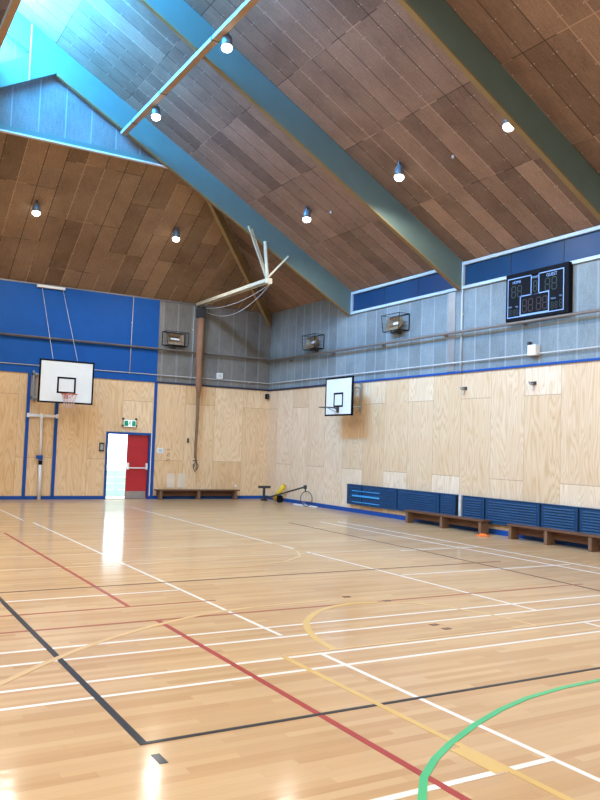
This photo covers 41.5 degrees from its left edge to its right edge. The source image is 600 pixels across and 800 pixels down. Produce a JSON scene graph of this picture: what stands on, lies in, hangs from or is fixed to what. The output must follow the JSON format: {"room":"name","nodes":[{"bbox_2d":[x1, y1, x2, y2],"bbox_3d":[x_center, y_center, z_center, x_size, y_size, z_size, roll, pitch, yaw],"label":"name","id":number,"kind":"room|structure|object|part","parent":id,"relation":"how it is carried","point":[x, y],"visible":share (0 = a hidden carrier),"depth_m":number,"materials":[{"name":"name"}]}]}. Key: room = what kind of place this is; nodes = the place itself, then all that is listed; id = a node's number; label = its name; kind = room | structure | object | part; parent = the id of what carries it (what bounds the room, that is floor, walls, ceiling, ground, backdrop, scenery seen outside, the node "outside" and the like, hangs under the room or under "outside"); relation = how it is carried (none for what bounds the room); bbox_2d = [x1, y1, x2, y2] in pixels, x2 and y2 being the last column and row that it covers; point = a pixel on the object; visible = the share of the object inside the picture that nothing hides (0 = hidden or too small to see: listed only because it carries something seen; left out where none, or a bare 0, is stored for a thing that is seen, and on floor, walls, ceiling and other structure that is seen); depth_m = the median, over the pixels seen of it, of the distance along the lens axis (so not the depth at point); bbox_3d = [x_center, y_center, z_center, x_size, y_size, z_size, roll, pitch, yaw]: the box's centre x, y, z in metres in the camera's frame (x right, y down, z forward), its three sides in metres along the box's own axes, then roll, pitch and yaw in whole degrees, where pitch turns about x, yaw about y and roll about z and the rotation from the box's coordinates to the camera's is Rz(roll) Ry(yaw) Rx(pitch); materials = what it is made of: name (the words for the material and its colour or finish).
{"room":"indoor sports hall","nodes":[
{"label":"indoor sports hall","id":0,"kind":"room"},
{"bbox_2d":[0,0,9,23],"bbox_3d":[-1.924,-7.567,7.347,2.000,1.294,24.080,4,-4,-30],"label":"ceiling","id":1,"kind":"structure","parent":0,"point":[4,3],"depth_m":15.19,"materials":[{"name":"brown wood"}]},
{"bbox_2d":[0,34,153,157],"bbox_3d":[-5.902,-7.680,18.897,7.980,3.132,0.120,4,-4,-30],"label":"wall","id":2,"kind":"structure","parent":0,"point":[46,105],"depth_m":18.83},
{"bbox_2d":[0,124,167,168],"bbox_3d":[-6.113,-6.201,18.586,6.560,0.130,0.100,4,-4,-30],"label":"trim","id":3,"kind":"structure","parent":2,"relation":"attached to","point":[2,126],"depth_m":18.98,"materials":[{"name":"teal paint"}]},
{"bbox_2d":[0,132,271,313],"bbox_3d":[-7.042,-4.841,20.701,16.940,2.651,4.580,4,-4,-30],"label":"ceiling","id":4,"kind":"structure","parent":0,"point":[104,223],"depth_m":21.72,"materials":[{"name":"brown wood"}]},
{"bbox_2d":[32,200,40,215],"bbox_3d":[-6.744,-4.916,20.241,0.210,0.415,0.210,4,-4,-30],"label":"ceiling lamp","id":5,"kind":"object","parent":4,"relation":"attached to","point":[36,210],"visible":1,"depth_m":20.17,"materials":[{"name":"white"}]},
{"bbox_3d":[-6.749,-4.761,20.232,0.200,0.103,0.200,4,-4,-30],"label":"lamp shade","id":6,"kind":"part","parent":5,"relation":"part of","materials":[{"name":"white glass"}]},
{"bbox_2d":[172,227,179,241],"bbox_3d":[-3.477,-4.655,22.225,0.210,0.415,0.210,4,-4,-30],"label":"ceiling lamp","id":7,"kind":"object","parent":4,"relation":"attached to","point":[176,234],"visible":1,"depth_m":22.15,"materials":[{"name":"white"}]},
{"bbox_2d":[206,200,271,325],"bbox_3d":[-1.768,-4.130,23.734,0.090,2.892,6.408,1,-4,15],"label":"rafter","id":8,"kind":"object","parent":4,"relation":"attached to","point":[218,216],"visible":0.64,"depth_m":23.47,"materials":[{"name":"brown wood"}]},
{"bbox_2d":[0,279,271,495],"bbox_3d":[-8.382,-0.445,22.465,17.540,6.500,0.120,4,-4,-30],"label":"wall","id":9,"kind":"structure","parent":0,"point":[233,423],"depth_m":24.98,"materials":[{"name":"brown wood"}]},
{"bbox_2d":[21,373,31,495],"bbox_3d":[-7.829,0.978,22.640,0.090,3.520,0.040,4,-4,-30],"label":"trim","id":10,"kind":"structure","parent":9,"relation":"attached to","point":[29,374],"depth_m":22.62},
{"bbox_2d":[30,370,38,401],"bbox_3d":[-7.612,-0.393,22.730,0.200,0.900,0.200,4,-4,-30],"label":"frame","id":11,"kind":"object","parent":9,"relation":"attached to","point":[34,375],"visible":0.84,"depth_m":22.64,"materials":[{"name":"metal"}]},
{"bbox_2d":[27,413,58,417],"bbox_3d":[-7.441,0.454,22.872,0.890,0.120,0.070,4,-4,-30],"label":"wall bar","id":12,"kind":"object","parent":9,"relation":"attached to","point":[28,414],"visible":1,"depth_m":22.87,"materials":[{"name":"white paint"}]},
{"bbox_3d":[-7.434,0.453,22.862,0.860,0.080,0.035,4,-4,-30],"label":"rail","id":13,"kind":"part","parent":12,"relation":"part of","materials":[{"name":"white metal"}]},
{"bbox_2d":[37,284,64,290],"bbox_3d":[-7.257,-3.283,23.061,0.800,0.070,0.090,4,-4,-30],"label":"wall bracket","id":14,"kind":"object","parent":9,"relation":"attached to","point":[38,285],"visible":1,"depth_m":23.03,"materials":[{"name":"white metal"}]},
{"bbox_2d":[42,288,52,355],"bbox_3d":[-7.177,-2.202,22.491,0.013,2.136,1.010,5,-5,-41],"label":"wire","id":15,"kind":"object","parent":14,"relation":"attached to","point":[42,288],"visible":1,"depth_m":22.49,"materials":[{"name":"grey metal"}]},
{"bbox_2d":[63,291,77,360],"bbox_3d":[-6.625,-2.163,22.814,1.028,2.136,0.013,-1,-5,44],"label":"wire","id":16,"kind":"object","parent":14,"relation":"attached to","point":[63,291],"visible":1,"depth_m":22.82,"materials":[{"name":"metal"}]},
{"bbox_2d":[50,403,58,495],"bbox_3d":[-7.131,1.026,23.049,0.090,3.520,0.040,4,-4,-30],"label":"trim","id":17,"kind":"structure","parent":9,"relation":"attached to","point":[56,404],"depth_m":23.00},
{"bbox_2d":[37,358,94,407],"bbox_3d":[-6.713,-0.432,22.387,1.467,1.342,1.454,1,-4,19],"label":"basketball hoop","id":18,"kind":"object","parent":9,"relation":"attached to","point":[67,382],"visible":1,"depth_m":22.14,"materials":[{"name":"metal"}]},
{"bbox_2d":[0,280,159,381],"bbox_3d":[-10.007,-2.244,21.489,12.940,2.620,0.035,4,-4,-30],"label":"wall panel","id":19,"kind":"object","parent":9,"relation":"attached to","point":[93,316],"depth_m":23.51,"materials":[{"name":"blue paint"}]},
{"bbox_2d":[99,443,103,450],"bbox_3d":[-5.950,1.408,23.722,0.140,0.260,0.054,4,-4,-30],"label":"control panel","id":20,"kind":"object","parent":9,"relation":"attached to","point":[101,445],"visible":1,"depth_m":23.69,"materials":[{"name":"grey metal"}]},
{"bbox_2d":[103,431,150,498],"bbox_3d":[-5.438,2.014,24.421,1.400,2.030,0.828,4,-4,-30],"label":"door","id":21,"kind":"structure","parent":9,"relation":"in","point":[138,453],"depth_m":24.29,"materials":[{"name":"red metal"}]},
{"bbox_3d":[-5.049,2.904,24.256,0.630,0.220,0.010,4,-4,-30],"label":"kick plate","id":22,"kind":"part","parent":21,"relation":"part of","materials":[{"name":"grey metal"}]},
{"bbox_2d":[122,418,136,426],"bbox_3d":[-5.202,0.688,24.157,0.450,0.280,0.113,4,-4,-30],"label":"exit sign","id":23,"kind":"object","parent":9,"relation":"attached to","point":[126,423],"visible":1,"depth_m":24.11,"materials":[{"name":"white paint"}]},
{"bbox_2d":[0,496,261,499],"bbox_3d":[-8.455,2.745,22.212,16.940,0.100,0.020,4,-4,-30],"label":"baseboard","id":24,"kind":"structure","parent":9,"relation":"attached to","point":[1,497],"depth_m":23.65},
{"bbox_2d":[129,297,133,372],"bbox_3d":[-5.172,-2.000,24.284,0.042,2.360,0.051,4,-4,-30],"label":"vertical conduit","id":25,"kind":"object","parent":9,"relation":"attached to","point":[133,297],"visible":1,"depth_m":24.26,"materials":[{"name":"blue metal"}]},
{"bbox_2d":[0,278,271,314],"bbox_3d":[-8.239,-3.411,22.572,16.940,0.040,0.045,4,-4,-30],"label":"trim","id":26,"kind":"structure","parent":9,"relation":"attached to","point":[0,278],"depth_m":24.34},
{"bbox_2d":[149,433,151,495],"bbox_3d":[-4.634,1.985,24.488,0.032,1.950,0.030,4,-4,-30],"label":"door frame","id":27,"kind":"structure","parent":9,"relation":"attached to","point":[151,433],"depth_m":24.48,"materials":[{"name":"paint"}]},
{"bbox_2d":[150,382,157,495],"bbox_3d":[-4.544,1.196,24.567,0.085,3.540,0.040,4,-4,-30],"label":"trim","id":28,"kind":"structure","parent":9,"relation":"attached to","point":[156,383],"depth_m":24.55,"materials":[{"name":"blue wood"}]},
{"bbox_2d":[157,448,162,452],"bbox_3d":[-4.358,1.580,24.671,0.190,0.170,0.024,4,-4,-30],"label":"switch plate","id":29,"kind":"object","parent":9,"relation":"attached to","point":[159,450],"visible":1,"depth_m":24.66,"materials":[{"name":"white paint"}]},
{"bbox_2d":[166,473,174,486],"bbox_3d":[-4.059,2.521,24.821,0.260,0.440,0.004,4,-4,-30],"label":"wall panel","id":30,"kind":"object","parent":9,"relation":"attached to","point":[170,476],"depth_m":24.82,"materials":[{"name":"brown wood"}]},
{"bbox_2d":[162,330,188,347],"bbox_3d":[-3.915,-1.891,24.882,0.783,0.502,0.349,4,-4,-30],"label":"spotlight","id":31,"kind":"object","parent":9,"relation":"attached to","point":[177,339],"visible":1,"depth_m":24.91,"materials":[{"name":"white paint"}]},
{"bbox_2d":[177,473,185,486],"bbox_3d":[-3.749,2.543,25.003,0.260,0.440,0.004,4,-4,-30],"label":"wall panel","id":32,"kind":"object","parent":9,"relation":"attached to","point":[181,476],"depth_m":25.00,"materials":[{"name":"brown wood"}]},
{"bbox_2d":[191,306,194,377],"bbox_3d":[-3.434,-1.853,25.325,0.030,2.310,0.072,4,-4,-30],"label":"vertical conduit","id":33,"kind":"object","parent":9,"relation":"attached to","point":[194,306],"visible":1,"depth_m":25.31,"materials":[{"name":"grey metal"}]},
{"bbox_2d":[157,381,268,390],"bbox_3d":[-2.747,-0.441,25.698,3.970,0.055,0.030,4,-4,-30],"label":"trim","id":34,"kind":"structure","parent":9,"relation":"attached to","point":[157,381],"depth_m":25.68,"materials":[{"name":"blue wood"}]},
{"bbox_2d":[216,373,222,378],"bbox_3d":[-2.620,-0.782,25.749,0.200,0.190,0.094,4,-4,-30],"label":"detector","id":35,"kind":"object","parent":9,"relation":"attached to","point":[218,375],"visible":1,"depth_m":25.71,"materials":[{"name":"white paint"}]},
{"bbox_2d":[0,499,599,799],"bbox_3d":[-1.185,2.396,9.855,17.540,0.204,28.940,4,-4,-30],"label":"floor","id":36,"kind":"structure","parent":0,"point":[151,649],"depth_m":6.66,"materials":[{"name":"brown wood"}]},
{"bbox_2d":[36,413,43,499],"bbox_3d":[-7.477,1.621,22.706,0.190,2.471,0.130,4,-4,-30],"label":"post","id":37,"kind":"object","parent":36,"relation":"on","point":[39,457],"visible":1,"depth_m":22.67,"materials":[{"name":"white metal"}]},
{"bbox_2d":[154,489,239,499],"bbox_3d":[-3.230,2.988,25.026,2.830,0.310,0.260,4,-4,-30],"label":"bench","id":38,"kind":"object","parent":36,"relation":"on","point":[197,493],"visible":1,"depth_m":24.99,"materials":[{"name":"brown wood"}]},
{"bbox_3d":[-4.320,2.932,24.386,0.080,0.270,0.230,4,-4,-30],"label":"leg","id":39,"kind":"part","parent":38,"relation":"part of","materials":[{"name":"brown wood"}]},
{"bbox_3d":[-3.225,2.853,25.034,2.830,0.040,0.260,4,-4,-30],"label":"seat","id":40,"kind":"part","parent":38,"relation":"part of","materials":[{"name":"brown wood"}]},
{"bbox_3d":[-3.231,3.008,25.024,0.080,0.270,0.230,4,-4,-30],"label":"leg","id":41,"kind":"part","parent":38,"relation":"part of","materials":[{"name":"brown wood"}]},
{"bbox_3d":[-2.118,3.085,25.677,0.080,0.270,0.230,4,-4,-30],"label":"leg","id":42,"kind":"part","parent":38,"relation":"part of","materials":[{"name":"brown wood"}]},
{"bbox_2d":[273,484,285,500],"bbox_3d":[-0.652,2.942,25.196,0.497,0.554,0.179,-1,-5,41],"label":"pad","id":43,"kind":"object","parent":36,"relation":"on","point":[282,487],"visible":0.79,"depth_m":25.10,"materials":[{"name":"yellow plastic"}]},
{"bbox_2d":[277,495,282,502],"bbox_3d":[-0.635,3.083,24.878,0.160,0.279,0.160,4,-4,-30],"label":"bag","id":44,"kind":"object","parent":36,"relation":"on","point":[279,497],"visible":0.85,"depth_m":24.82,"materials":[{"name":"black"}]},
{"bbox_2d":[258,485,317,507],"bbox_3d":[-0.428,2.882,24.348,0.404,0.630,2.884,4,-4,-33],"label":"exercise equipment","id":45,"kind":"object","parent":36,"relation":"on","point":[264,498],"visible":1,"depth_m":24.06,"materials":[{"name":"grey metal"}]},
{"bbox_2d":[404,510,490,533],"bbox_3d":[3.343,2.806,18.285,0.260,0.310,2.730,4,-4,-30],"label":"bench","id":46,"kind":"object","parent":36,"relation":"on","point":[444,520],"visible":0.95,"depth_m":18.21,"materials":[{"name":"brown wood"}]},
{"bbox_3d":[2.697,2.870,19.379,0.230,0.270,0.080,4,-4,-30],"label":"leg","id":47,"kind":"part","parent":46,"relation":"part of","materials":[{"name":"brown wood"}]},
{"bbox_3d":[3.342,2.826,18.284,0.230,0.270,0.080,4,-4,-30],"label":"leg","id":48,"kind":"part","parent":46,"relation":"part of","materials":[{"name":"brown wood"}]},
{"bbox_3d":[3.348,2.671,18.293,0.260,0.040,2.730,4,-4,-30],"label":"seat","id":49,"kind":"part","parent":46,"relation":"part of","materials":[{"name":"brown wood"}]},
{"bbox_3d":[3.988,2.782,17.189,0.230,0.270,0.080,4,-4,-30],"label":"leg","id":50,"kind":"part","parent":46,"relation":"part of","materials":[{"name":"brown wood"}]},
{"bbox_2d":[476,533,489,536],"bbox_3d":[3.889,2.867,16.833,0.300,0.050,0.300,4,-4,-30],"label":"cone","id":51,"kind":"object","parent":36,"relation":"on","point":[480,534],"visible":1,"depth_m":16.76,"materials":[{"name":"orange plastic"}]},
{"bbox_2d":[507,524,599,551],"bbox_3d":[5.020,2.692,15.439,0.260,0.310,2.460,4,-4,-30],"label":"bench","id":52,"kind":"object","parent":36,"relation":"on","point":[550,535],"visible":1,"depth_m":15.52,"materials":[{"name":"brown wood"}]},
{"bbox_3d":[4.437,2.751,16.426,0.230,0.270,0.080,4,-4,-30],"label":"leg","id":53,"kind":"part","parent":52,"relation":"part of","materials":[{"name":"brown wood"}]},
{"bbox_3d":[4.921,2.718,15.605,0.230,0.270,0.080,4,-4,-30],"label":"leg","id":54,"kind":"part","parent":52,"relation":"part of","materials":[{"name":"brown wood"}]},
{"bbox_3d":[5.024,2.557,15.447,0.260,0.040,2.460,4,-4,-30],"label":"seat","id":55,"kind":"part","parent":52,"relation":"part of","materials":[{"name":"brown wood"}]},
{"bbox_3d":[5.459,2.682,14.692,0.230,0.270,0.080,4,-4,-30],"label":"leg","id":56,"kind":"part","parent":52,"relation":"part of","materials":[{"name":"brown wood"}]},
{"bbox_2d":[17,0,599,312],"bbox_3d":[2.127,-6.553,12.271,10.070,5.789,28.520,4,-4,-30],"label":"ceiling","id":57,"kind":"structure","parent":0,"point":[365,72],"depth_m":16.06,"materials":[{"name":"brown wood"}]},
{"bbox_2d":[28,24,32,80],"bbox_3d":[-6.199,-8.010,18.213,0.041,1.330,0.041,2,-3,-8],"label":"hanging rod","id":58,"kind":"object","parent":57,"relation":"hanging from","point":[31,24],"visible":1,"depth_m":18.20,"materials":[{"name":"white metal"}]},
{"bbox_2d":[0,11,351,315],"bbox_3d":[-5.733,-6.035,18.611,16.940,6.236,0.110,4,-4,-30],"label":"roof beam","id":59,"kind":"structure","parent":57,"relation":"attached to","point":[48,59],"depth_m":19.86,"materials":[{"name":"teal paint"}]},
{"bbox_2d":[196,226,288,315],"bbox_3d":[-2.085,-3.543,23.363,1.289,1.964,4.896,4,-4,-30],"label":"support frame","id":60,"kind":"object","parent":59,"relation":"attached to","point":[267,280],"visible":0.99,"depth_m":21.63,"materials":[{"name":"metal"}]},
{"bbox_2d":[193,306,205,471],"bbox_3d":[-3.235,-0.341,25.063,0.280,5.273,0.273,4,-4,-30],"label":"ropes","id":61,"kind":"object","parent":60,"relation":"hanging from","point":[200,311],"visible":1,"depth_m":25.03,"materials":[{"name":"brown fabric"}]},
{"bbox_3d":[-2.123,-3.151,23.421,0.060,0.100,4.730,4,-4,-30],"label":"rail","id":62,"kind":"part","parent":60,"relation":"part of","materials":[{"name":"white metal"}]},
{"bbox_3d":[-2.020,-3.143,23.482,0.060,0.100,4.730,4,-4,-30],"label":"rail","id":63,"kind":"part","parent":60,"relation":"part of","materials":[{"name":"white metal"}]},
{"bbox_3d":[-2.013,-2.938,23.425,0.015,0.230,4.704,4,-4,-29],"label":"pull cord","id":64,"kind":"part","parent":60,"relation":"part of","materials":[{"name":"white"}]},
{"bbox_3d":[-1.941,-2.783,23.462,0.015,0.469,4.710,4,-4,-28],"label":"pull cord","id":65,"kind":"part","parent":60,"relation":"part of","materials":[{"name":"white"}]},
{"bbox_2d":[0,0,462,290],"bbox_3d":[-3.371,-6.196,14.603,16.940,6.236,0.110,4,-4,-30],"label":"roof beam","id":66,"kind":"structure","parent":57,"relation":"attached to","point":[178,16],"depth_m":16.61,"materials":[{"name":"teal paint"}]},
{"bbox_2d":[0,0,20,49],"bbox_3d":[-1.302,-7.203,7.565,0.165,0.144,23.650,4,-4,-30],"label":"batten","id":67,"kind":"object","parent":66,"relation":"attached to","point":[13,5],"visible":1,"depth_m":14.24,"materials":[{"name":"brown wood"}]},
{"bbox_2d":[303,206,310,222],"bbox_3d":[0.175,-4.647,19.778,0.210,0.415,0.210,4,-4,-30],"label":"ceiling lamp","id":68,"kind":"object","parent":57,"relation":"hanging from","point":[307,213],"visible":1,"depth_m":19.70,"materials":[{"name":"white"}]},
{"bbox_3d":[0.170,-4.492,19.769,0.200,0.103,0.200,4,-4,-30],"label":"lamp shade","id":69,"kind":"part","parent":68,"relation":"part of","materials":[{"name":"white glass"}]},
{"bbox_2d":[394,161,403,180],"bbox_3d":[2.075,-4.788,16.536,0.210,0.415,0.210,4,-4,-30],"label":"ceiling lamp","id":70,"kind":"object","parent":57,"relation":"hanging from","point":[399,170],"visible":1,"depth_m":16.46,"materials":[{"name":"white"}]},
{"bbox_3d":[2.070,-4.633,16.527,0.200,0.103,0.200,4,-4,-30],"label":"lamp shade","id":71,"kind":"part","parent":70,"relation":"part of","materials":[{"name":"white glass"}]},
{"bbox_2d":[396,0,599,221],"bbox_3d":[-1.010,-6.357,10.595,16.940,6.236,0.110,4,-4,-30],"label":"roof beam","id":72,"kind":"structure","parent":57,"relation":"attached to","point":[439,21],"depth_m":13.11,"materials":[{"name":"teal paint"}]},
{"bbox_2d":[503,118,513,131],"bbox_3d":[3.651,-4.908,13.823,0.210,0.415,0.210,4,-4,-30],"label":"ceiling lamp","id":73,"kind":"object","parent":57,"relation":"hanging from","point":[507,127],"visible":0.41,"depth_m":13.76,"materials":[{"name":"white"}]},
{"bbox_3d":[3.646,-4.752,13.814,0.200,0.103,0.200,4,-4,-30],"label":"lamp shade","id":74,"kind":"part","parent":73,"relation":"part of","materials":[{"name":"white glass"}]},
{"bbox_3d":[3.714,-6.679,2.579,16.940,6.236,0.110,4,-4,-30],"label":"roof beam","id":75,"kind":"structure","parent":57,"relation":"attached to","visible":0},
{"bbox_2d":[121,0,258,134],"bbox_3d":[1.651,-6.973,9.295,0.165,0.096,23.650,4,-4,-30],"label":"batten","id":76,"kind":"object","parent":75,"relation":"attached to","point":[247,5],"visible":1,"depth_m":15.61,"materials":[{"name":"brown wood"}]},
{"bbox_2d":[151,104,160,120],"bbox_3d":[-3.238,-6.506,17.818,0.210,0.415,0.210,4,-4,-30],"label":"ceiling lamp","id":77,"kind":"object","parent":76,"relation":"attached to","point":[156,113],"visible":0.98,"depth_m":17.74,"materials":[{"name":"white"}]},
{"bbox_3d":[-3.243,-6.351,17.809,0.200,0.103,0.200,4,-4,-30],"label":"lamp shade","id":78,"kind":"part","parent":77,"relation":"part of","materials":[{"name":"white glass"}]},
{"bbox_2d":[221,32,232,52],"bbox_3d":[-1.345,-6.635,14.607,0.210,0.415,0.210,4,-4,-30],"label":"ceiling lamp","id":79,"kind":"object","parent":76,"relation":"attached to","point":[226,45],"visible":0.95,"depth_m":14.53,"materials":[{"name":"white"}]},
{"bbox_3d":[-1.351,-6.480,14.597,0.200,0.103,0.200,4,-4,-30],"label":"lamp shade","id":80,"kind":"part","parent":79,"relation":"part of","materials":[{"name":"white glass"}]},
{"bbox_2d":[265,259,599,530],"bbox_3d":[6.288,-0.457,14.373,0.150,6.550,28.940,4,-4,-30],"label":"wall","id":81,"kind":"structure","parent":0,"point":[502,438],"depth_m":19.03,"materials":[{"name":"brown wood"}]},
{"bbox_2d":[269,384,325,390],"bbox_3d":[0.165,-0.401,24.630,0.030,0.055,4.820,4,-4,-30],"label":"trim","id":82,"kind":"structure","parent":81,"relation":"attached to","point":[323,384],"depth_m":24.96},
{"bbox_2d":[0,308,599,361],"bbox_3d":[-1.053,-2.257,10.381,16.740,0.228,28.190,4,-4,-30],"label":"pipe","id":83,"kind":"object","parent":81,"relation":"attached to","point":[523,322],"visible":1,"depth_m":22.28,"materials":[{"name":"grey metal"}]},
{"bbox_2d":[0,346,599,383],"bbox_3d":[-1.086,-1.533,10.351,16.740,0.060,28.220,4,-4,-30],"label":"conduit","id":84,"kind":"object","parent":81,"relation":"attached to","point":[539,353],"visible":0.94,"depth_m":21.72,"materials":[{"name":"metal"}]},
{"bbox_2d":[302,333,323,351],"bbox_3d":[0.391,-1.732,24.085,0.349,0.502,0.783,4,-4,-30],"label":"spotlight","id":85,"kind":"object","parent":81,"relation":"attached to","point":[311,342],"visible":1,"depth_m":24.14,"materials":[{"name":"white paint"}]},
{"bbox_2d":[319,376,361,415],"bbox_3d":[1.118,-0.095,21.803,1.077,1.070,1.076,1,-4,15],"label":"basketball hoop","id":86,"kind":"object","parent":81,"relation":"attached to","point":[339,391],"visible":1,"depth_m":21.76,"materials":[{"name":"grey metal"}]},
{"bbox_3d":[1.432,-0.086,21.784,0.615,0.840,0.060,4,-4,-30],"label":"support arm","id":87,"kind":"part","parent":86,"relation":"part of","materials":[{"name":"metal"}]},
{"bbox_2d":[381,312,409,333],"bbox_3d":[2.475,-1.974,20.561,0.349,0.502,0.783,4,-4,-30],"label":"spotlight","id":88,"kind":"object","parent":81,"relation":"attached to","point":[395,322],"visible":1,"depth_m":20.62,"materials":[{"name":"white paint"}]},
{"bbox_2d":[347,484,458,515],"bbox_3d":[2.490,2.541,20.197,0.150,0.550,4.470,4,-4,-30],"label":"wall heater","id":89,"kind":"object","parent":81,"relation":"attached to","point":[397,499],"visible":0.95,"depth_m":19.95,"materials":[{"name":"blue metal"}]},
{"bbox_2d":[350,270,456,314],"bbox_3d":[2.625,-2.839,20.739,0.085,0.640,4.485,4,-4,-30],"label":"window","id":90,"kind":"structure","parent":81,"relation":"in","point":[431,283],"depth_m":20.74,"materials":[{"name":"blue glass"}]},
{"bbox_3d":[1.904,-2.787,22.017,0.020,0.500,1.450,4,-4,-30],"label":"pane","id":91,"kind":"part","parent":90,"relation":"part of","materials":[{"name":"blue glass"}]},
{"bbox_3d":[2.645,-2.837,20.758,0.020,0.500,1.450,4,-4,-30],"label":"pane","id":92,"kind":"part","parent":90,"relation":"part of","materials":[{"name":"blue glass"}]},
{"bbox_3d":[3.390,-2.888,19.495,0.020,0.500,1.462,4,-4,-30],"label":"pane","id":93,"kind":"part","parent":90,"relation":"part of","materials":[{"name":"blue glass"}]},
{"bbox_2d":[265,495,587,548],"bbox_3d":[6.064,2.753,14.206,0.020,0.110,28.500,4,-4,-30],"label":"baseboard","id":94,"kind":"structure","parent":81,"relation":"attached to","point":[387,515],"depth_m":19.62,"materials":[{"name":"blue wood"}]},
{"bbox_2d":[447,291,455,371],"bbox_3d":[3.620,-1.629,18.893,0.020,1.910,0.250,4,-4,-30],"label":"batten","id":95,"kind":"object","parent":81,"relation":"attached to","point":[452,296],"visible":0.86,"depth_m":18.88,"materials":[{"name":"metal"}]},
{"bbox_2d":[458,494,463,515],"bbox_3d":[3.706,2.466,18.182,0.100,0.600,0.080,4,-4,-30],"label":"pipe cover","id":96,"kind":"object","parent":81,"relation":"attached to","point":[460,495],"visible":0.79,"depth_m":18.14,"materials":[{"name":"white metal"}]},
{"bbox_2d":[460,289,463,371],"bbox_3d":[3.800,-1.629,18.541,0.066,1.940,0.032,4,-4,-30],"label":"vertical conduit","id":97,"kind":"object","parent":81,"relation":"attached to","point":[462,313],"visible":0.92,"depth_m":18.53,"materials":[{"name":"white metal"}]},
{"bbox_2d":[354,357,599,382],"bbox_3d":[7.400,-0.901,12.352,0.030,0.050,23.700,4,-4,-30],"label":"trim","id":98,"kind":"structure","parent":81,"relation":"attached to","point":[589,359],"depth_m":17.72,"materials":[{"name":"blue wood"}]},
{"bbox_2d":[461,225,599,288],"bbox_3d":[4.986,-3.000,16.731,0.085,0.640,4.485,4,-4,-30],"label":"window","id":99,"kind":"structure","parent":81,"relation":"in","point":[581,246],"depth_m":16.80,"materials":[{"name":"blue glass"}]},
{"bbox_3d":[4.265,-2.948,18.009,0.020,0.500,1.450,4,-4,-30],"label":"pane","id":100,"kind":"part","parent":99,"relation":"part of","materials":[{"name":"blue glass"}]},
{"bbox_3d":[5.007,-2.998,16.750,0.020,0.500,1.450,4,-4,-30],"label":"pane","id":101,"kind":"part","parent":99,"relation":"part of","materials":[{"name":"blue glass"}]},
{"bbox_3d":[5.752,-3.049,15.486,0.020,0.500,1.462,4,-4,-30],"label":"pane","id":102,"kind":"part","parent":99,"relation":"part of","materials":[{"name":"blue glass"}]},
{"bbox_2d":[462,495,599,534],"bbox_3d":[4.879,2.379,16.147,0.146,0.550,4.460,4,-4,-30],"label":"wall heater","id":103,"kind":"object","parent":81,"relation":"attached to","point":[504,512],"visible":0.89,"depth_m":16.21,"materials":[{"name":"blue metal"}]},
{"bbox_2d":[528,381,535,390],"bbox_3d":[4.830,-0.295,16.528,0.165,0.192,0.140,4,-4,-30],"label":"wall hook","id":104,"kind":"object","parent":81,"relation":"attached to","point":[533,383],"visible":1,"depth_m":16.52,"materials":[{"name":"grey metal"}]},
{"bbox_2d":[527,342,539,355],"bbox_3d":[4.876,-1.079,16.568,0.140,0.300,0.270,4,-4,-30],"label":"alarm box","id":105,"kind":"object","parent":81,"relation":"attached to","point":[532,350],"visible":1,"depth_m":16.48,"materials":[{"name":"white paint"}]},
{"bbox_2d":[506,261,572,322],"bbox_3d":[4.976,-2.225,16.540,0.134,1.030,1.720,4,-4,-30],"label":"scoreboard","id":106,"kind":"object","parent":81,"relation":"attached to","point":[544,291],"visible":1,"depth_m":16.41,"materials":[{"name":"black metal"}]},
{"label":"outside","id":107,"kind":"structure","parent":0,"visible":0},
{"bbox_2d":[106,467,125,497],"bbox_3d":[-14.387,3.605,36.184,36.940,0.260,29.880,4,-4,-30],"label":"ground","id":108,"kind":"structure","parent":107,"point":[108,468],"depth_m":50.09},
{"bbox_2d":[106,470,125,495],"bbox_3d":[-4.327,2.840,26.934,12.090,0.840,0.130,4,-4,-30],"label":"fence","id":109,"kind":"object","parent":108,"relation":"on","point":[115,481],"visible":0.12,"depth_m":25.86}
]}

